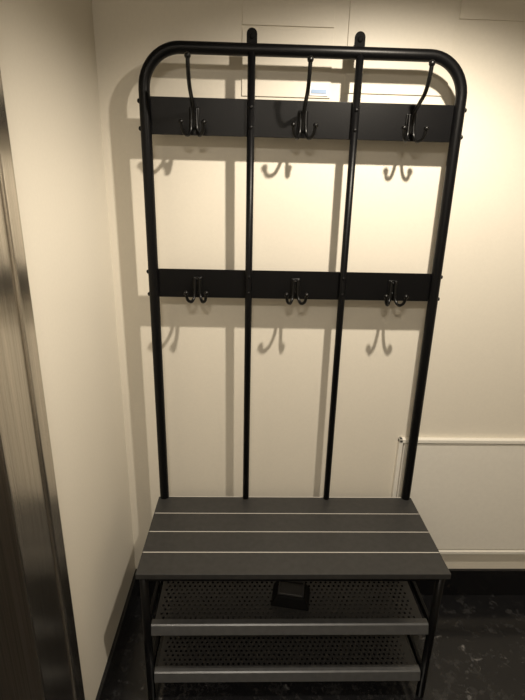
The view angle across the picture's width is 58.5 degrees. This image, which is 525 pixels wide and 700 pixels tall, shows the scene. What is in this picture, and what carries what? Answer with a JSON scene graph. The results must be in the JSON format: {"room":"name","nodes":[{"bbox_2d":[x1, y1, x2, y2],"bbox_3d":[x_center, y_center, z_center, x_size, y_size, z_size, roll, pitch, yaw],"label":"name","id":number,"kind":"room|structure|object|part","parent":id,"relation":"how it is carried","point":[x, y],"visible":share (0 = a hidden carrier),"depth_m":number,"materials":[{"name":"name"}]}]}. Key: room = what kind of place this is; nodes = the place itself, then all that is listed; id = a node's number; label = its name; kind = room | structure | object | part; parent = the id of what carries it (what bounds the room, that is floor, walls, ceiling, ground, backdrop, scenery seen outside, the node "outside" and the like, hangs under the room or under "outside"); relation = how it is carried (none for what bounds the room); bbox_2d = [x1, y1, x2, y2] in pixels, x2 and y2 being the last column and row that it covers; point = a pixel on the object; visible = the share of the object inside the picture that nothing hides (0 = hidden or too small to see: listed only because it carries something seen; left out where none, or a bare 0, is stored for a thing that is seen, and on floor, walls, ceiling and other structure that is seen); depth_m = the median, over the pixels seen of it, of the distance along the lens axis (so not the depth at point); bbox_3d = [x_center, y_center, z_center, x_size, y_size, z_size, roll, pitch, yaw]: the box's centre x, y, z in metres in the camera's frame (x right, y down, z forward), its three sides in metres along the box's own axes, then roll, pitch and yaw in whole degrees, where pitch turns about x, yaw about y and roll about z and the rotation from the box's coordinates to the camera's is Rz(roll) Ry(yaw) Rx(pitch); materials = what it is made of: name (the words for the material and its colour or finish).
{"room":"entrance hallway","nodes":[
{"label":"entrance hallway","id":0,"kind":"room"},
{"bbox_2d":[0,0,135,699],"bbox_3d":[-0.521,0.003,1.236,0.100,2.270,0.630,1,18,-2],"label":"wall","id":1,"kind":"structure","parent":0,"point":[48,67],"depth_m":1.17,"materials":[{"name":"paint"}]},
{"bbox_2d":[0,70,84,699],"bbox_3d":[-0.506,0.181,0.905,0.116,2.140,0.170,1,18,-2],"label":"door frame","id":2,"kind":"structure","parent":1,"relation":"attached to","point":[34,662],"depth_m":0.92,"materials":[{"name":"metal"}]},
{"bbox_2d":[95,571,139,699],"bbox_3d":[-0.490,1.019,1.582,0.012,0.125,0.588,1,18,-2],"label":"baseboard","id":3,"kind":"structure","parent":1,"relation":"attached to","point":[105,691],"depth_m":1.59,"materials":[{"name":"black"}]},
{"bbox_2d":[91,0,524,568],"bbox_3d":[0.607,-0.095,1.616,2.375,2.270,0.100,1,18,-2],"label":"wall","id":4,"kind":"structure","parent":0,"point":[475,384],"depth_m":1.50,"materials":[{"name":"paint"}]},
{"bbox_2d":[135,569,524,595],"bbox_3d":[0.634,0.941,1.901,2.275,0.125,0.012,1,18,-2],"label":"baseboard","id":5,"kind":"structure","parent":4,"relation":"attached to","point":[462,581],"depth_m":1.90,"materials":[{"name":"black"}]},
{"bbox_2d":[242,0,524,98],"bbox_3d":[0.505,-0.914,1.288,1.120,0.415,0.006,1,18,-2],"label":"upper cabinet","id":6,"kind":"object","parent":4,"relation":"attached to","point":[422,24],"visible":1,"depth_m":1.29,"materials":[{"name":"paint"}]},
{"bbox_2d":[310,83,327,95],"bbox_3d":[0.161,-0.740,1.332,0.052,0.032,0.005,1,18,-2],"label":"wall label","id":7,"kind":"object","parent":6,"relation":"attached to","point":[316,89],"visible":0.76,"depth_m":1.33,"materials":[{"name":"white paper"}]},
{"bbox_2d":[391,437,524,553],"bbox_3d":[0.908,0.565,1.781,0.845,0.507,0.020,1,18,-2],"label":"radiator","id":8,"kind":"object","parent":4,"relation":"attached to","point":[468,494],"visible":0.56,"depth_m":1.76,"materials":[{"name":"paint"}]},
{"bbox_2d":[111,595,524,699],"bbox_3d":[0.362,1.447,0.709,2.875,0.100,2.780,1,18,-2],"label":"floor","id":9,"kind":"structure","parent":0,"point":[478,653],"depth_m":1.62,"materials":[{"name":"stone"}]},
{"bbox_2d":[136,27,466,699],"bbox_3d":[0.097,0.132,1.395,0.901,1.954,0.438,1,18,-2],"label":"coat rack","id":10,"kind":"object","parent":9,"relation":"on","point":[190,539],"visible":0.95,"depth_m":1.44,"materials":[{"name":"black metal"}]},
{"bbox_3d":[-0.349,0.876,1.429,0.025,0.499,0.025,1,18,-2],"label":"leg","id":11,"kind":"part","parent":10,"relation":"part of","materials":[{"name":"black metal"}]},
{"bbox_3d":[-0.352,0.789,1.569,0.020,0.421,0.340,1,18,-2],"label":"rail","id":12,"kind":"part","parent":10,"relation":"part of","materials":[{"name":"black metal"}]},
{"bbox_3d":[0.074,0.931,1.803,0.840,0.020,0.012,1,18,-2],"label":"shelf rail","id":13,"kind":"part","parent":10,"relation":"part of","materials":[{"name":"black metal"}]},
{"bbox_2d":[155,581,421,618],"bbox_3d":[0.082,0.796,1.593,0.836,0.002,0.310,1,18,-2],"label":"shelf","id":14,"kind":"object","parent":10,"relation":"attached to","point":[415,612],"depth_m":1.53,"materials":[{"name":"black metal"}]},
{"bbox_2d":[271,581,309,610],"bbox_3d":[0.093,0.793,1.534,0.122,0.042,0.093,4,18,8],"label":"box","id":15,"kind":"object","parent":10,"relation":"on","point":[285,594],"visible":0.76,"depth_m":1.50,"materials":[{"name":"black"}]},
{"bbox_3d":[0.091,0.658,1.368,0.860,0.027,0.016,1,18,-2],"label":"seat rail","id":16,"kind":"part","parent":10,"relation":"part of","materials":[{"name":"black metal"}]},
{"bbox_3d":[0.101,-0.196,1.429,0.901,0.086,0.026,1,18,-2],"label":"hook rail","id":17,"kind":"part","parent":10,"relation":"part of","materials":[{"name":"black metal"}]},
{"bbox_3d":[0.111,-0.632,1.284,0.901,0.094,0.026,1,18,-2],"label":"hook rail","id":18,"kind":"part","parent":10,"relation":"part of","materials":[{"name":"black metal"}]},
{"bbox_3d":[0.517,0.801,1.595,0.020,0.421,0.340,1,18,-2],"label":"rail","id":19,"kind":"part","parent":10,"relation":"part of","materials":[{"name":"black metal"}]},
{"bbox_3d":[0.520,0.889,1.455,0.025,0.499,0.025,1,18,-2],"label":"leg","id":20,"kind":"part","parent":10,"relation":"part of","materials":[{"name":"black metal"}]}
]}

